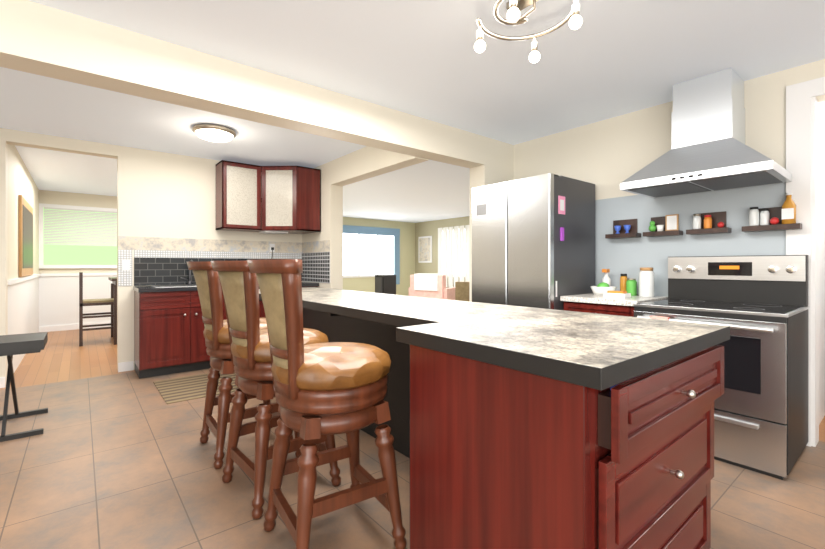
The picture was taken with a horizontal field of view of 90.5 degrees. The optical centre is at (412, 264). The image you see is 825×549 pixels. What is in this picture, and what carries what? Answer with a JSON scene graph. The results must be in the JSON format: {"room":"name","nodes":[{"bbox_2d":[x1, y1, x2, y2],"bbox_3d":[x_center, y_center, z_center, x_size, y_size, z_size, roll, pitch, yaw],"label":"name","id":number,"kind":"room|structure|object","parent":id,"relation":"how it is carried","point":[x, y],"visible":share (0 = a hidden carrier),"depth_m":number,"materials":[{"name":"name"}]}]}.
{"room":"kitchen","nodes":[
{"label":"kitchen","id":0,"kind":"room"},
{"bbox_2d":[8,145,39,371],"bbox_3d":[-5.332,-0.070,5.570,0.170,2.500,3.970,0,0,-39],"label":"wall","id":1,"kind":"structure","parent":0,"point":[38,298],"depth_m":4.87,"materials":[{"name":"paint"}]},
{"bbox_2d":[19,195,32,276],"bbox_3d":[-5.056,-0.340,5.362,0.031,0.960,1.500,0,0,-39],"label":"framed picture","id":2,"kind":"object","parent":1,"relation":"attached to","point":[25,238],"visible":0.93,"depth_m":5.08,"materials":[{"name":"brown wood"}]},
{"bbox_2d":[0,329,134,389],"bbox_3d":[-4.983,1.210,5.711,5.470,0.060,4.250,0,0,-39],"label":"floor","id":3,"kind":"structure","parent":0,"point":[62,356],"depth_m":5.05,"materials":[{"name":"brown wood"}]},
{"bbox_2d":[79,272,113,345],"bbox_3d":[-4.793,0.645,6.246,0.460,1.070,0.460,0,0,-39],"label":"dining chair","id":4,"kind":"object","parent":3,"relation":"on","point":[92,302],"visible":0.73,"depth_m":6.04,"materials":[{"name":"brown wood"}]},
{"bbox_2d":[108,277,116,344],"bbox_3d":[-4.315,0.690,6.673,1.000,0.980,0.900,0,0,-39],"label":"dining table","id":5,"kind":"object","parent":3,"relation":"on","point":[113,287],"visible":0.33,"depth_m":6.07,"materials":[{"name":"brown wood"}]},
{"bbox_2d":[40,190,116,325],"bbox_3d":[-6.364,-0.070,7.411,5.470,2.500,0.170,0,0,-39],"label":"wall","id":6,"kind":"structure","parent":0,"point":[59,287],"depth_m":7.45,"materials":[{"name":"paint"}]},
{"bbox_2d":[39,322,110,331],"bbox_3d":[-5.370,1.130,8.122,3.030,0.100,0.020,0,0,-39],"label":"baseboard","id":7,"kind":"structure","parent":6,"relation":"attached to","point":[70,326],"depth_m":7.39,"materials":[{"name":"white wood"}]},
{"bbox_2d":[39,203,116,267],"bbox_3d":[-6.071,-0.510,7.534,1.200,1.140,0.050,0,0,-39],"label":"dining window","id":8,"kind":"structure","parent":6,"relation":"in","point":[66,256],"depth_m":7.47,"materials":[{"name":"white"}]},
{"bbox_2d":[44,207,116,245],"bbox_3d":[-6.071,-0.689,7.534,1.070,0.657,0.030,0,0,-39],"label":"window blinds","id":9,"kind":"object","parent":8,"relation":"attached to","point":[95,236],"visible":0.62,"depth_m":7.50,"materials":[{"name":"white"}]},
{"bbox_2d":[0,128,301,386],"bbox_3d":[-3.598,-0.070,4.324,5.070,2.500,0.150,0,0,-39],"label":"wall","id":10,"kind":"structure","parent":0,"point":[164,195],"depth_m":4.65,"materials":[{"name":"beige paint"}]},
{"bbox_2d":[0,377,4,387],"bbox_3d":[-4.722,1.130,3.305,2.040,0.100,0.015,0,0,-39],"label":"baseboard","id":11,"kind":"structure","parent":10,"relation":"attached to","point":[2,379],"depth_m":3.93,"materials":[{"name":"white wood"}]},
{"bbox_2d":[118,236,301,285],"bbox_3d":[-2.413,-0.043,5.185,2.145,0.555,0.008,0,0,-39],"label":"tile backsplash","id":12,"kind":"structure","parent":10,"relation":"attached to","point":[160,261],"depth_m":4.87,"materials":[{"name":"white tile"}]},
{"bbox_2d":[122,260,129,269],"bbox_3d":[-3.186,0.000,4.547,0.070,0.120,0.006,0,0,-39],"label":"switch plate","id":13,"kind":"object","parent":12,"relation":"attached to","point":[125,264],"visible":1,"depth_m":4.54,"materials":[{"name":"white plastic"}]},
{"bbox_2d":[216,160,320,233],"bbox_3d":[-1.841,-0.840,5.267,1.146,0.840,0.596,0,0,-39],"label":"upper cabinet","id":14,"kind":"object","parent":10,"relation":"attached to","point":[270,199],"visible":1,"depth_m":5.19,"materials":[{"name":"brown wood"}]},
{"bbox_2d":[302,161,342,289],"bbox_3d":[-2.552,-0.070,7.191,0.170,2.500,5.020,0,0,-39],"label":"wall","id":15,"kind":"structure","parent":0,"point":[332,213],"depth_m":5.26,"materials":[{"name":"beige paint"}]},
{"bbox_2d":[302,240,329,282],"bbox_3d":[-1.309,-0.043,5.521,0.008,0.555,0.820,0,0,-39],"label":"tile backsplash","id":16,"kind":"structure","parent":15,"relation":"attached to","point":[315,254],"depth_m":5.49,"materials":[{"name":"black tile"}]},
{"bbox_2d":[331,146,428,185],"bbox_3d":[-0.439,-1.170,4.591,0.170,0.300,1.680,0,0,-39],"label":"header","id":17,"kind":"object","parent":15,"relation":"attached to","point":[364,163],"visible":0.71,"depth_m":4.58,"materials":[{"name":"beige paint"}]},
{"bbox_2d":[343,217,414,295],"bbox_3d":[-2.174,-0.070,11.087,5.670,2.500,0.150,0,0,-39],"label":"wall","id":18,"kind":"structure","parent":0,"point":[410,233],"depth_m":12.46,"materials":[{"name":"beige paint"}]},
{"bbox_2d":[343,225,399,283],"bbox_3d":[-1.255,-0.255,11.692,2.200,1.670,0.070,0,0,-39],"label":"window","id":19,"kind":"structure","parent":18,"relation":"in","point":[370,251],"depth_m":11.76,"materials":[{"name":"white glass"}]},
{"bbox_2d":[0,368,824,548],"bbox_3d":[-0.414,1.210,1.500,6.450,0.060,8.050,0,0,-39],"label":"floor","id":20,"kind":"structure","parent":0,"point":[121,461],"depth_m":2.16,"materials":[{"name":"brown tile"}]},
{"bbox_2d":[0,332,47,441],"bbox_3d":[-3.013,0.855,2.867,0.660,0.650,0.562,0,0,-39],"label":"bench","id":21,"kind":"object","parent":20,"relation":"on","point":[16,344],"visible":1,"depth_m":2.87,"materials":[{"name":"black paint"}]},
{"bbox_2d":[133,284,226,378],"bbox_3d":[-2.595,0.710,4.671,0.945,0.939,0.553,0,0,-39],"label":"base cabinet","id":22,"kind":"object","parent":20,"relation":"on","point":[169,338],"depth_m":4.37,"materials":[{"name":"brown wood"}]},
{"bbox_2d":[153,371,237,403],"bbox_3d":[-1.981,1.176,4.079,0.930,0.008,0.830,0,0,-39],"label":"area rug","id":23,"kind":"object","parent":20,"relation":"on","point":[176,390],"visible":0.43,"depth_m":3.91,"materials":[{"name":"beige fabric"}]},
{"bbox_2d":[187,262,293,468],"bbox_3d":[-1.125,0.581,2.651,0.596,1.203,0.504,0,0,-37],"label":"bar stool","id":24,"kind":"object","parent":20,"relation":"on","point":[215,331],"visible":0.44,"depth_m":2.45,"materials":[{"name":"brown wood"}]},
{"bbox_2d":[259,288,265,317],"bbox_3d":[-2.046,0.710,5.117,0.470,0.939,0.553,0,0,-39],"label":"base cabinet","id":25,"kind":"object","parent":20,"relation":"on","point":[261,308],"depth_m":4.96,"materials":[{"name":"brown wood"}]},
{"bbox_2d":[211,261,340,518],"bbox_3d":[-0.744,0.581,2.182,0.596,1.203,0.504,0,0,-42],"label":"bar stool","id":26,"kind":"object","parent":20,"relation":"on","point":[250,349],"visible":0.6,"depth_m":1.99,"materials":[{"name":"brown wood"}]},
{"bbox_2d":[302,282,318,286],"bbox_3d":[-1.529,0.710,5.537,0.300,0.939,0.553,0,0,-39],"label":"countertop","id":27,"kind":"structure","parent":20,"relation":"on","point":[304,284],"depth_m":5.36,"materials":[{"name":"black stone"}]},
{"bbox_2d":[247,259,406,548],"bbox_3d":[-0.382,0.581,1.738,0.596,1.203,0.504,0,0,-33],"label":"bar stool","id":28,"kind":"object","parent":20,"relation":"on","point":[330,388],"visible":0.98,"depth_m":1.57,"materials":[{"name":"brown wood"}]},
{"bbox_2d":[259,287,729,548],"bbox_3d":[-0.312,0.716,2.802,1.090,0.932,3.858,0,0,-39],"label":"kitchen island","id":29,"kind":"object","parent":20,"relation":"on","point":[515,427],"visible":0.83,"depth_m":1.34,"materials":[{"name":"red wood"}]},
{"bbox_2d":[472,173,594,309],"bbox_3d":[1.103,0.217,3.820,0.792,1.925,0.862,0,0,-39],"label":"fridge","id":30,"kind":"object","parent":20,"relation":"on","point":[533,241],"visible":0.58,"depth_m":3.52,"materials":[{"name":"grey metal"}]},
{"bbox_2d":[560,293,667,316],"bbox_3d":[1.640,0.718,3.321,0.645,0.925,0.601,0,0,-39],"label":"base cabinet","id":31,"kind":"object","parent":20,"relation":"on","point":[590,303],"visible":0.12,"depth_m":3.13,"materials":[{"name":"red wood"}]},
{"bbox_2d":[591,282,615,295],"bbox_3d":[1.607,0.200,3.445,0.200,0.110,0.200,0,0,-39],"label":"bowl","id":32,"kind":"object","parent":31,"relation":"on","point":[600,289],"visible":0.77,"depth_m":3.39,"materials":[{"name":"white ceramic"}]},
{"bbox_2d":[602,269,610,285],"bbox_3d":[1.707,0.145,3.604,0.075,0.220,0.070,0,0,-39],"label":"bottle","id":33,"kind":"object","parent":31,"relation":"on","point":[606,279],"visible":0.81,"depth_m":3.58,"materials":[{"name":"white plastic"}]},
{"bbox_2d":[604,291,630,297],"bbox_3d":[1.608,0.230,3.214,0.110,0.050,0.160,0,0,-39],"label":"tray","id":34,"kind":"object","parent":31,"relation":"on","point":[617,294],"visible":1,"depth_m":3.17,"materials":[{"name":"white paper"}]},
{"bbox_2d":[620,274,636,295],"bbox_3d":[1.822,0.165,3.458,0.108,0.180,0.150,0,0,-39],"label":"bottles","id":35,"kind":"object","parent":31,"relation":"on","point":[628,285],"visible":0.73,"depth_m":3.40,"materials":[{"name":"green plastic"}]},
{"bbox_2d":[639,267,653,296],"bbox_3d":[1.874,0.138,3.275,0.107,0.235,0.110,0,0,-39],"label":"jar","id":36,"kind":"object","parent":31,"relation":"on","point":[646,281],"visible":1,"depth_m":3.23,"materials":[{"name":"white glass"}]},
{"bbox_2d":[633,255,808,479],"bbox_3d":[2.025,0.557,2.725,0.769,1.245,0.801,0,0,-39],"label":"stove","id":37,"kind":"object","parent":20,"relation":"on","point":[758,305],"visible":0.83,"depth_m":2.42,"materials":[{"name":"silver metal"}]},
{"bbox_2d":[0,0,824,222],"bbox_3d":[-0.245,-1.330,4.504,11.300,0.020,12.500,0,0,-39],"label":"ceiling","id":38,"kind":"structure","parent":0,"point":[606,59],"depth_m":2.75,"materials":[{"name":"white paint"}]},
{"bbox_2d":[192,123,235,141],"bbox_3d":[-1.933,-1.270,3.996,0.390,0.099,0.390,0,0,-39],"label":"flush ceiling light","id":39,"kind":"object","parent":38,"relation":"attached to","point":[213,132],"visible":1,"depth_m":3.89,"materials":[{"name":"white glass"}]},
{"bbox_2d":[0,0,513,170],"bbox_3d":[-1.399,-1.175,2.594,6.300,0.290,0.210,0,0,-39],"label":"beam","id":40,"kind":"structure","parent":38,"relation":"attached to","point":[43,40],"depth_m":2.58,"materials":[{"name":"beige paint"}]},
{"bbox_2d":[474,0,581,62],"bbox_3d":[0.567,-1.208,2.018,0.455,0.222,0.484,0,0,-39],"label":"ceiling light","id":41,"kind":"object","parent":38,"relation":"attached to","point":[516,7],"visible":1,"depth_m":2.07,"materials":[{"name":"silver metal"}]},
{"bbox_2d":[415,216,468,287],"bbox_3d":[4.081,-0.070,8.020,0.150,2.500,12.800,0,0,-39],"label":"wall","id":42,"kind":"structure","parent":0,"point":[428,228],"depth_m":12.19,"materials":[{"name":"beige paint"}]},
{"bbox_2d":[418,236,431,262],"bbox_3d":[0.382,-0.470,12.423,0.031,0.800,0.600,0,0,-39],"label":"framed picture","id":43,"kind":"object","parent":42,"relation":"attached to","point":[424,249],"visible":0.96,"depth_m":12.39,"materials":[{"name":"white paper"}]},
{"bbox_2d":[438,228,438,273],"bbox_3d":[0.771,-0.220,11.847,0.020,1.700,0.085,0,0,-39],"label":"curtain","id":44,"kind":"object","parent":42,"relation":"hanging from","point":[438,228],"depth_m":11.85,"materials":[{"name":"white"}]},
{"bbox_2d":[439,228,441,273],"bbox_3d":[0.824,-0.220,11.751,0.020,1.700,0.085,0,0,-39],"label":"curtain","id":45,"kind":"object","parent":42,"relation":"hanging from","point":[440,229],"depth_m":11.76,"materials":[{"name":"white fabric"}]},
{"bbox_2d":[443,227,444,274],"bbox_3d":[0.908,-0.220,11.679,0.020,1.700,0.085,0,0,-39],"label":"curtain","id":46,"kind":"object","parent":42,"relation":"hanging from","point":[444,227],"depth_m":11.66,"materials":[{"name":"white fabric"}]},
{"bbox_2d":[445,227,447,286],"bbox_3d":[0.960,-0.220,11.582,0.020,1.700,0.085,0,0,-39],"label":"curtain","id":47,"kind":"object","parent":42,"relation":"hanging from","point":[446,228],"depth_m":11.57,"materials":[{"name":"white fabric"}]},
{"bbox_2d":[448,227,449,286],"bbox_3d":[1.044,-0.220,11.511,0.020,1.700,0.085,0,0,-39],"label":"curtain","id":48,"kind":"object","parent":42,"relation":"hanging from","point":[448,227],"depth_m":11.52,"materials":[{"name":"white fabric"}]},
{"bbox_2d":[450,227,452,286],"bbox_3d":[1.097,-0.220,11.414,0.020,1.700,0.085,0,0,-39],"label":"curtain","id":49,"kind":"object","parent":42,"relation":"hanging from","point":[451,228],"depth_m":11.41,"materials":[{"name":"white fabric"}]},
{"bbox_2d":[442,228,464,276],"bbox_3d":[1.203,-0.345,11.415,0.034,1.350,1.240,0,0,-39],"label":"window","id":50,"kind":"structure","parent":42,"relation":"in","point":[453,252],"depth_m":11.46,"materials":[{"name":"white"}]},
{"bbox_2d":[454,226,454,286],"bbox_3d":[1.181,-0.220,11.343,0.020,1.700,0.085,0,0,-39],"label":"curtain","id":51,"kind":"object","parent":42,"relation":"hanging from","point":[454,226],"depth_m":11.35,"materials":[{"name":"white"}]},
{"bbox_2d":[455,226,458,281],"bbox_3d":[1.234,-0.220,11.246,0.020,1.700,0.085,0,0,-39],"label":"curtain","id":52,"kind":"object","parent":42,"relation":"hanging from","point":[458,253],"depth_m":11.24,"materials":[{"name":"white fabric"}]},
{"bbox_2d":[459,226,460,281],"bbox_3d":[1.318,-0.220,11.174,0.020,1.700,0.085,0,0,-39],"label":"curtain","id":53,"kind":"object","parent":42,"relation":"hanging from","point":[459,226],"depth_m":11.18,"materials":[{"name":"white fabric"}]},
{"bbox_2d":[461,225,463,281],"bbox_3d":[1.370,-0.220,11.078,0.020,1.700,0.085,0,0,-39],"label":"curtain","id":54,"kind":"object","parent":42,"relation":"hanging from","point":[462,227],"depth_m":11.08,"materials":[{"name":"white fabric"}]},
{"bbox_2d":[465,225,466,281],"bbox_3d":[1.454,-0.220,11.007,0.020,1.700,0.085,0,0,-39],"label":"curtain","id":55,"kind":"object","parent":42,"relation":"hanging from","point":[465,225],"depth_m":11.01,"materials":[{"name":"white fabric"}]},
{"bbox_2d":[467,225,468,281],"bbox_3d":[1.507,-0.220,10.909,0.020,1.700,0.085,0,0,-39],"label":"curtain","id":56,"kind":"object","parent":42,"relation":"hanging from","point":[467,225],"depth_m":10.94,"materials":[{"name":"white fabric"}]},
{"bbox_2d":[469,165,513,301],"bbox_3d":[0.859,0.075,4.429,0.480,2.210,0.210,0,0,-39],"label":"wall","id":57,"kind":"structure","parent":0,"point":[482,175],"depth_m":4.34,"materials":[{"name":"beige paint"}]},
{"bbox_2d":[514,59,824,296],"bbox_3d":[2.803,-0.070,2.536,0.150,2.500,5.600,0,0,-39],"label":"wall","id":58,"kind":"structure","parent":0,"point":[606,157],"depth_m":3.40,"materials":[{"name":"paint"}]},
{"bbox_2d":[605,219,640,238],"bbox_3d":[1.822,-0.315,3.543,0.097,0.160,0.260,0,0,-39],"label":"wall shelf","id":59,"kind":"object","parent":58,"relation":"attached to","point":[632,233],"visible":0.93,"depth_m":3.54,"materials":[{"name":"brown wood"}]},
{"bbox_2d":[614,226,620,233],"bbox_3d":[1.790,-0.306,3.568,0.054,0.070,0.054,0,0,36],"label":"cup","id":60,"kind":"object","parent":59,"relation":"on","point":[617,228],"depth_m":3.55,"materials":[{"name":"blue ceramic"}]},
{"bbox_2d":[624,225,630,232],"bbox_3d":[1.841,-0.306,3.506,0.054,0.070,0.054,0,0,36],"label":"cup","id":61,"kind":"object","parent":59,"relation":"on","point":[626,228],"depth_m":3.49,"materials":[{"name":"blue ceramic"}]},
{"bbox_2d":[643,216,682,236],"bbox_3d":[2.018,-0.315,3.302,0.097,0.160,0.260,0,0,-39],"label":"wall shelf","id":62,"kind":"object","parent":58,"relation":"attached to","point":[658,221],"visible":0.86,"depth_m":3.32,"materials":[{"name":"brown wood"}]},
{"bbox_2d":[649,214,678,231],"bbox_3d":[2.013,-0.337,3.291,0.065,0.130,0.210,0,0,-39],"label":"decorations","id":63,"kind":"object","parent":62,"relation":"on","point":[671,222],"visible":0.94,"depth_m":3.27,"materials":[{"name":"green"}]},
{"bbox_2d":[620,68,791,197],"bbox_3d":[2.038,-0.934,2.880,0.599,0.767,0.860,0,0,-39],"label":"range hood","id":64,"kind":"object","parent":58,"relation":"attached to","point":[710,151],"visible":1,"depth_m":2.80,"materials":[{"name":"silver metal"}]},
{"bbox_2d":[686,211,730,234],"bbox_3d":[2.213,-0.315,3.062,0.097,0.160,0.260,0,0,-39],"label":"wall shelf","id":65,"kind":"object","parent":58,"relation":"attached to","point":[717,217],"visible":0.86,"depth_m":3.05,"materials":[{"name":"brown wood"}]},
{"bbox_2d":[693,214,700,228],"bbox_3d":[2.163,-0.329,3.110,0.053,0.115,0.056,0,0,-39],"label":"spice","id":66,"kind":"object","parent":65,"relation":"on","point":[697,221],"depth_m":3.09,"materials":[{"name":"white glass"}]},
{"bbox_2d":[704,215,711,228],"bbox_3d":[2.207,-0.322,3.056,0.049,0.100,0.052,0,0,-39],"label":"spice","id":67,"kind":"object","parent":65,"relation":"on","point":[707,218],"depth_m":3.04,"materials":[{"name":"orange glass"}]},
{"bbox_2d":[717,222,723,227],"bbox_3d":[2.257,-0.293,2.994,0.042,0.044,0.044,0,0,-39],"label":"spice","id":68,"kind":"object","parent":65,"relation":"on","point":[720,224],"depth_m":2.98,"materials":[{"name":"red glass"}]},
{"bbox_2d":[742,207,801,231],"bbox_3d":[2.440,-0.315,2.782,0.097,0.160,0.300,0,0,-39],"label":"wall shelf","id":69,"kind":"object","parent":58,"relation":"attached to","point":[776,212],"visible":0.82,"depth_m":2.78,"materials":[{"name":"brown wood"}]},
{"bbox_2d":[749,193,795,225],"bbox_3d":[2.436,-0.374,2.773,0.074,0.205,0.244,0,0,-39],"label":"bottles","id":70,"kind":"object","parent":69,"relation":"on","point":[789,211],"visible":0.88,"depth_m":2.74,"materials":[{"name":"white glass"}]},
{"bbox_2d":[786,77,824,446],"bbox_3d":[2.922,-0.010,2.374,0.170,2.380,1.100,0,0,-39],"label":"door frame","id":71,"kind":"structure","parent":58,"relation":"attached to","point":[802,136],"depth_m":2.68,"materials":[{"name":"white wood"}]},
{"bbox_2d":[819,416,824,441],"bbox_3d":[3.440,1.210,2.783,1.150,0.060,0.920,0,0,-39],"label":"floor","id":72,"kind":"structure","parent":0,"point":[822,431],"depth_m":2.92,"materials":[{"name":"brown wood"}]},
{"bbox_2d":[819,101,824,423],"bbox_3d":[3.161,-0.070,3.245,1.300,2.500,0.150,0,0,-39],"label":"wall","id":73,"kind":"structure","parent":0,"point":[821,260],"depth_m":3.03,"materials":[{"name":"white paint"}]},
{"bbox_3d":[1.877,1.210,6.229,5.830,0.059,12.500,0,0,-39],"label":"floor","id":74,"kind":"structure","parent":0,"visible":0},
{"bbox_2d":[375,275,395,294],"bbox_3d":[-0.631,0.705,9.442,0.370,0.950,0.350,0,0,-39],"label":"speaker","id":75,"kind":"object","parent":74,"relation":"on","point":[385,284],"visible":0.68,"depth_m":9.30},
{"bbox_2d":[409,273,454,299],"bbox_3d":[0.522,0.690,9.684,1.000,0.980,0.880,0,0,31],"label":"armchair","id":76,"kind":"object","parent":74,"relation":"on","point":[429,285],"visible":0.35,"depth_m":9.28,"materials":[{"name":"pink fabric"}]},
{"bbox_2d":[455,282,468,300],"bbox_3d":[1.273,0.755,8.232,0.700,0.850,0.750,0,0,16],"label":"cabinet","id":77,"kind":"object","parent":74,"relation":"on","point":[461,291],"visible":0.1,"depth_m":7.93,"materials":[{"name":"wood"}]}
]}

